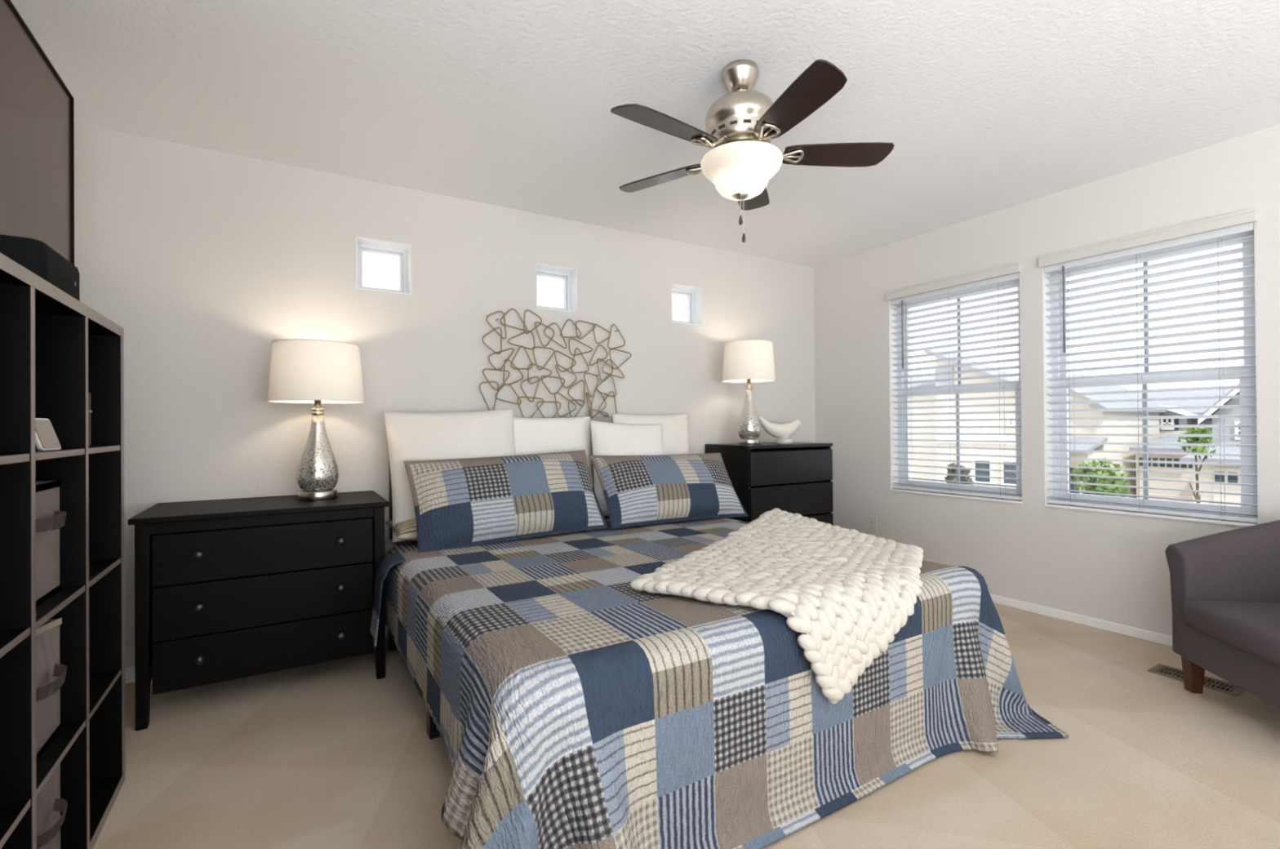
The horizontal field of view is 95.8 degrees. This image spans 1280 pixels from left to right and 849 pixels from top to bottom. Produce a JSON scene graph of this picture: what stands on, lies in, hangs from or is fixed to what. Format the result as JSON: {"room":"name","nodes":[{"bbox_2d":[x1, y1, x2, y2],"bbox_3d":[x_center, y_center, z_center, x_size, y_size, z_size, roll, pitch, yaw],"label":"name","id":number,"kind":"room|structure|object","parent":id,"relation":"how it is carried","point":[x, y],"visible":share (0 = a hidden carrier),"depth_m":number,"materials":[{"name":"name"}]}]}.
{"room":"bedroom","nodes":[
{"label":"bedroom","id":0,"kind":"room"},
{"bbox_2d":[74,123,815,667],"bbox_3d":[-0.521,-0.083,3.682,4.814,2.418,0.140,0,0,-31],"label":"wall","id":1,"kind":"structure","parent":0,"point":[204,259],"depth_m":3.01,"materials":[{"name":"white paint"}]},
{"bbox_2d":[124,624,387,684],"bbox_3d":[-0.472,1.090,3.610,4.534,0.070,0.014,0,0,-31],"label":"baseboard","id":2,"kind":"structure","parent":1,"relation":"attached to","point":[129,671],"depth_m":2.53,"materials":[{"name":"white"}]},
{"bbox_2d":[355,236,411,294],"bbox_3d":[-1.403,-0.845,3.151,0.270,0.273,0.134,0,0,-31],"label":"window","id":3,"kind":"structure","parent":1,"relation":"in","point":[402,251],"depth_m":3.16,"materials":[{"name":"white plastic"}]},
{"bbox_2d":[479,308,631,417],"bbox_3d":[-0.498,-0.350,3.583,1.008,0.677,0.055,0,0,-31],"label":"wall art","id":4,"kind":"object","parent":1,"relation":"attached to","point":[498,389],"visible":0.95,"depth_m":3.55,"materials":[{"name":"gold metal"}]},
{"bbox_2d":[536,263,577,311],"bbox_3d":[-0.551,-0.849,3.668,0.272,0.273,0.134,0,0,-31],"label":"window","id":5,"kind":"structure","parent":1,"relation":"in","point":[569,276],"depth_m":3.71,"materials":[{"name":"white plastic"}]},
{"bbox_2d":[671,283,702,325],"bbox_3d":[0.302,-0.853,4.187,0.266,0.273,0.134,0,0,-31],"label":"window","id":6,"kind":"structure","parent":1,"relation":"in","point":[694,295],"depth_m":4.23,"materials":[{"name":"white plastic"}]},
{"bbox_2d":[10,0,1279,267],"bbox_3d":[1.050,-1.391,1.087,4.814,0.150,6.226,0,0,-31],"label":"ceiling","id":7,"kind":"structure","parent":0,"point":[985,107],"depth_m":2.25,"materials":[{"name":"white paint"}]},
{"bbox_2d":[610,59,893,242],"bbox_3d":[0.345,-0.988,2.107,1.028,0.636,1.052,0,0,-31],"label":"ceiling fan","id":8,"kind":"object","parent":7,"relation":"hanging from","point":[741,125],"visible":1,"depth_m":2.03,"materials":[{"name":"silver metal"}]},
{"bbox_2d":[93,603,1279,848],"bbox_3d":[1.069,1.202,1.075,4.814,0.200,6.226,0,0,-31],"label":"floor","id":9,"kind":"structure","parent":0,"point":[334,754],"depth_m":1.88,"materials":[{"name":"beige carpet"}]},
{"bbox_2d":[0,252,124,848],"bbox_3d":[-1.293,0.403,0.939,0.344,1.432,1.894,0,0,-31],"label":"cube bookcase","id":10,"kind":"object","parent":9,"relation":"on","point":[55,350],"visible":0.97,"depth_m":1.47,"materials":[{"name":"black laminate"}]},
{"bbox_2d":[0,234,79,301],"bbox_3d":[-1.484,-0.364,1.386,0.156,0.109,0.295,0,0,-31],"label":"speaker","id":11,"kind":"object","parent":10,"relation":"on","point":[35,255],"visible":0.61,"depth_m":1.31},
{"bbox_2d":[35,417,61,450],"bbox_3d":[-1.414,0.024,1.365,0.044,0.077,0.078,0,0,-20],"label":"smart display","id":12,"kind":"object","parent":10,"relation":"on","point":[46,437],"visible":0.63,"depth_m":1.36,"materials":[{"name":"white plastic"}]},
{"bbox_2d":[35,480,66,606],"bbox_3d":[-1.469,0.275,1.254,0.314,0.274,0.326,0,0,-31],"label":"storage bin","id":13,"kind":"object","parent":10,"relation":"on","point":[49,518],"visible":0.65,"depth_m":1.36,"materials":[{"name":"grey fabric"}]},
{"bbox_2d":[35,617,66,760],"bbox_3d":[-1.466,0.621,1.253,0.314,0.274,0.326,0,0,-31],"label":"storage bin","id":14,"kind":"object","parent":10,"relation":"on","point":[51,675],"visible":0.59,"depth_m":1.37,"materials":[{"name":"grey fabric"}]},
{"bbox_2d":[36,763,67,848],"bbox_3d":[-1.464,0.953,1.251,0.314,0.274,0.326,0,0,-31],"label":"storage bin","id":15,"kind":"object","parent":10,"relation":"on","point":[50,804],"visible":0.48,"depth_m":1.37,"materials":[{"name":"grey fabric"}]},
{"bbox_2d":[88,392,92,446],"bbox_3d":[-1.574,-0.014,1.560,0.102,0.155,0.193,0,0,-31],"label":"media box","id":16,"kind":"object","parent":10,"relation":"on","point":[90,411],"visible":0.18,"depth_m":1.65,"materials":[{"name":"black"}]},
{"bbox_2d":[127,490,389,730],"bbox_3d":[-1.628,0.738,2.568,0.883,0.783,0.557,0,0,-31],"label":"dresser","id":17,"kind":"object","parent":9,"relation":"on","point":[262,585],"visible":0.99,"depth_m":2.33,"materials":[{"name":"black wood"}]},
{"bbox_2d":[266,338,364,500],"bbox_3d":[-1.505,-0.025,2.702,0.399,0.742,0.399,0,0,-31],"label":"table lamp","id":18,"kind":"object","parent":17,"relation":"on","point":[317,372],"visible":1,"depth_m":2.60,"materials":[{"name":"white fabric"}]},
{"bbox_2d":[314,400,320,407],"bbox_3d":[-1.506,-0.120,2.702,0.034,0.085,0.034,0,0,-31],"label":"socket","id":19,"kind":"object","parent":18,"relation":"attached to","point":[317,402],"depth_m":2.69,"materials":[{"name":"gold metal"}]},
{"bbox_2d":[387,453,608,739],"bbox_3d":[-0.018,0.580,2.598,1.842,1.075,2.079,0,0,-31],"label":"frame","id":20,"kind":"object","parent":9,"relation":"on","point":[432,731],"visible":0.04,"depth_m":2.89,"materials":[{"name":"black wood"}]},
{"bbox_2d":[384,517,609,555],"bbox_3d":[-0.007,0.685,2.578,1.860,0.223,2.035,0,0,-31],"label":"mattress","id":21,"kind":"object","parent":20,"relation":"on","point":[388,544],"visible":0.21,"depth_m":2.87,"materials":[{"name":"white"}]},
{"bbox_2d":[369,552,406,645],"bbox_3d":[-1.002,0.738,2.518,0.303,0.334,0.186,0,0,-31],"label":"blanket","id":22,"kind":"object","parent":21,"relation":"on","point":[392,559],"visible":0.71,"depth_m":2.46,"materials":[{"name":"fabric"}]},
{"bbox_2d":[383,408,515,542],"bbox_3d":[-0.950,0.241,3.002,0.689,0.655,0.246,0,0,-25],"label":"pillow","id":23,"kind":"object","parent":21,"relation":"on","point":[411,436],"visible":0.45,"depth_m":2.89,"materials":[{"name":"white fabric"}]},
{"bbox_2d":[513,416,594,488],"bbox_3d":[-0.528,0.239,3.345,0.573,0.575,0.171,0,0,-29],"label":"pillow","id":24,"kind":"object","parent":21,"relation":"on","point":[531,435],"visible":0.3,"depth_m":3.32,"materials":[{"name":"white fabric"}]},
{"bbox_2d":[565,416,613,486],"bbox_3d":[-0.288,0.199,3.556,0.340,0.499,0.060,0,0,-31],"label":"pillow","id":25,"kind":"object","parent":21,"relation":"on","point":[609,420],"visible":0.07,"depth_m":3.57,"materials":[{"name":"grey fabric"}]},
{"bbox_2d":[612,413,689,454],"bbox_3d":[0.093,0.227,3.738,0.584,0.596,0.168,0,0,-28],"label":"pillow","id":26,"kind":"object","parent":21,"relation":"on","point":[674,427],"visible":0.27,"depth_m":3.76,"materials":[{"name":"white fabric"}]},
{"bbox_2d":[385,517,1069,848],"bbox_3d":[0.100,0.829,2.333,2.234,0.556,2.065,0,0,-31],"label":"quilt","id":27,"kind":"object","parent":21,"relation":"on","point":[572,705],"visible":0.73,"depth_m":1.58,"materials":[{"name":"fabric"}]},
{"bbox_2d":[386,518,417,541],"bbox_3d":[-0.927,0.500,2.907,0.600,0.120,0.340,0,0,-31],"label":"pillow","id":28,"kind":"object","parent":27,"relation":"on","point":[406,530],"visible":0.2,"depth_m":2.68,"materials":[{"name":"fabric"}]},
{"bbox_2d":[403,449,608,552],"bbox_3d":[-0.638,0.358,2.872,0.949,0.434,0.326,0,0,-35],"label":"pillow sham","id":29,"kind":"object","parent":27,"relation":"on","point":[469,502],"visible":1,"depth_m":2.74,"materials":[{"name":"fabric"}]},
{"bbox_2d":[590,420,663,515],"bbox_3d":[-0.059,0.261,3.459,0.514,0.576,0.200,0,0,-25],"label":"pillow","id":30,"kind":"object","parent":27,"relation":"on","point":[608,438],"visible":0.34,"depth_m":3.40,"materials":[{"name":"white fabric"}]},
{"bbox_2d":[589,453,748,528],"bbox_3d":[0.185,0.364,3.367,0.933,0.389,0.317,0,0,-29],"label":"pillow sham","id":31,"kind":"object","parent":27,"relation":"on","point":[637,490],"visible":1,"depth_m":3.23,"materials":[{"name":"fabric"}]},
{"bbox_2d":[630,507,923,703],"bbox_3d":[0.671,0.623,2.268,0.824,0.375,1.416,-1,0,32],"label":"knit throw","id":32,"kind":"object","parent":27,"relation":"on","point":[847,593],"visible":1,"depth_m":1.85,"materials":[{"name":"white fabric"}]},
{"bbox_2d":[705,442,833,525],"bbox_3d":[0.938,0.628,4.187,0.797,0.979,0.477,0,0,-31],"label":"dresser","id":33,"kind":"object","parent":9,"relation":"on","point":[794,477],"visible":0.49,"depth_m":3.96,"materials":[{"name":"black wood"}]},
{"bbox_2d":[722,339,776,444],"bbox_3d":[0.761,-0.227,4.045,0.371,0.731,0.371,0,0,-31],"label":"table lamp","id":34,"kind":"object","parent":33,"relation":"on","point":[748,362],"visible":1,"depth_m":3.94,"materials":[{"name":"white fabric"}]},
{"bbox_2d":[746,378,751,384],"bbox_3d":[0.760,-0.320,4.046,0.032,0.084,0.032,0,0,-31],"label":"socket","id":35,"kind":"object","parent":34,"relation":"attached to","point":[748,380],"depth_m":4.03,"materials":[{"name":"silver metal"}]},
{"bbox_2d":[758,416,801,443],"bbox_3d":[1.025,0.040,4.202,0.444,0.195,0.124,0,0,-33],"label":"bowl","id":36,"kind":"object","parent":33,"relation":"on","point":[784,431],"visible":0.96,"depth_m":4.16,"materials":[{"name":"beige ceramic"}]},
{"bbox_2d":[1146,663,1244,696],"bbox_3d":[2.391,1.095,2.490,0.136,0.006,0.286,0,0,-31],"label":"floor vent","id":37,"kind":"object","parent":9,"relation":"in","point":[1211,683],"visible":0.77,"depth_m":2.47,"materials":[{"name":"brown metal"}]},
{"bbox_2d":[1164,520,1279,708],"bbox_3d":[2.492,0.708,2.030,0.701,0.775,0.801,0,0,10],"label":"armchair","id":38,"kind":"object","parent":9,"relation":"on","point":[1225,585],"visible":1,"depth_m":2.31,"materials":[{"name":"grey fabric"}]},
{"bbox_2d":[1182,599,1279,666],"bbox_3d":[2.424,0.756,2.042,0.561,0.114,0.544,0,0,10],"label":"seat cushion","id":39,"kind":"object","parent":38,"relation":"on","point":[1249,628],"depth_m":2.14,"materials":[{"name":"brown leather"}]},
{"bbox_2d":[813,124,1279,635],"bbox_3d":[3.056,-0.117,2.295,0.140,2.418,5.946,0,0,-31],"label":"wall","id":40,"kind":"structure","parent":0,"point":[1111,567],"depth_m":3.38,"materials":[{"name":"white paint"}]},
{"bbox_2d":[867,515,877,533],"bbox_3d":[1.738,0.747,4.326,0.010,0.116,0.076,0,0,-31],"label":"wall outlet","id":41,"kind":"object","parent":40,"relation":"attached to","point":[873,526],"visible":1,"depth_m":4.32,"materials":[{"name":"beige plastic"}]},
{"bbox_2d":[888,280,1022,504],"bbox_3d":[2.100,-0.219,3.861,0.157,1.394,0.882,0,0,-31],"label":"window","id":42,"kind":"structure","parent":40,"relation":"in","point":[892,417],"depth_m":4.09,"materials":[{"name":"white plastic"}]},
{"bbox_2d":[884,262,1022,500],"bbox_3d":[2.057,-0.248,3.835,0.094,1.424,0.898,0,0,-31],"label":"window blind","id":43,"kind":"object","parent":42,"relation":"attached to","point":[1010,273],"visible":0.91,"depth_m":3.80,"materials":[{"name":"grey paint"}]},
{"bbox_2d":[989,593,1172,646],"bbox_3d":[3.003,1.067,2.243,0.014,0.052,5.932,0,0,-31],"label":"baseboard","id":44,"kind":"structure","parent":40,"relation":"attached to","point":[1147,635],"depth_m":3.16,"materials":[{"name":"white"}]},
{"bbox_2d":[1042,222,1258,527],"bbox_3d":[2.616,-0.227,3.012,0.157,1.394,0.863,0,0,-31],"label":"window","id":45,"kind":"structure","parent":40,"relation":"in","point":[1243,460],"depth_m":3.03,"materials":[{"name":"white plastic"}]},
{"bbox_2d":[1038,208,1257,523],"bbox_3d":[2.572,-0.256,2.986,0.094,1.424,0.879,0,0,-31],"label":"window blind","id":46,"kind":"object","parent":45,"relation":"attached to","point":[1239,223],"visible":0.92,"depth_m":2.94,"materials":[{"name":"grey paint"}]},
{"bbox_3d":[-0.938,-0.098,-0.133,0.140,2.418,5.946,0,0,-31],"label":"wall","id":47,"kind":"structure","parent":0,"visible":0},
{"bbox_2d":[0,0,74,265],"bbox_3d":[-1.713,-0.776,1.424,0.158,0.762,1.348,0,0,-31],"label":"television","id":48,"kind":"object","parent":47,"relation":"attached to","point":[37,107],"visible":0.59,"depth_m":1.73,"materials":[{"name":"black plastic"},{"name":"glass"}]},
{"label":"outside","id":49,"kind":"structure","parent":0,"visible":0},
{"bbox_3d":[35.958,3.887,33.515,83.766,0.300,100.000,0,0,-31],"label":"ground","id":50,"kind":"structure","parent":49,"visible":0},
{"bbox_2d":[944,462,974,484],"bbox_3d":[7.766,2.384,14.101,0.676,2.957,0.762,0,0,-31],"label":"tree","id":51,"kind":"object","parent":50,"relation":"on","point":[953,471],"visible":0.4,"depth_m":13.95,"materials":[{"name":"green plant"}]},
{"bbox_2d":[909,349,1073,488],"bbox_3d":[10.817,0.731,20.140,5.000,6.270,8.400,0,0,-31],"label":"house","id":52,"kind":"structure","parent":50,"relation":"on","point":[1007,423],"depth_m":17.46,"materials":[{"name":"beige"}]},
{"bbox_2d":[1070,457,1130,497],"bbox_3d":[11.302,2.320,14.163,1.276,3.032,1.297,0,0,-31],"label":"bush","id":53,"kind":"object","parent":50,"relation":"on","point":[1077,470],"visible":0.64,"depth_m":13.98,"materials":[{"name":"green plant"}]},
{"bbox_2d":[1068,373,1165,497],"bbox_3d":[16.479,0.928,22.379,6.600,5.810,4.050,0,0,-31],"label":"house","id":54,"kind":"structure","parent":50,"relation":"on","point":[1117,388],"depth_m":20.56,"materials":[{"name":"beige"}]},
{"bbox_2d":[1128,389,1231,502],"bbox_3d":[22.963,1.090,24.708,14.100,5.410,5.000,0,0,-31],"label":"house","id":55,"kind":"structure","parent":50,"relation":"on","point":[1180,467],"depth_m":20.45,"materials":[{"name":"grey"}]},
{"bbox_2d":[1174,418,1178,429],"bbox_3d":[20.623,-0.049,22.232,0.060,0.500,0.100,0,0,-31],"label":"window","id":56,"kind":"structure","parent":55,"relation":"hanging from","point":[1176,420],"depth_m":22.20,"materials":[{"name":"white glass"}]},
{"bbox_2d":[1177,423,1216,502],"bbox_3d":[15.063,1.897,15.645,0.662,3.834,0.763,0,0,-11],"label":"tree","id":57,"kind":"object","parent":50,"relation":"on","point":[1195,430],"visible":0.71,"depth_m":15.62,"materials":[{"name":"green plant"}]},
{"bbox_2d":[1180,383,1240,506],"bbox_3d":[21.291,0.916,18.984,11.900,5.730,3.150,0,0,-31],"label":"house","id":58,"kind":"structure","parent":50,"relation":"on","point":[1228,440],"depth_m":16.66,"materials":[{"name":"grey paint"}]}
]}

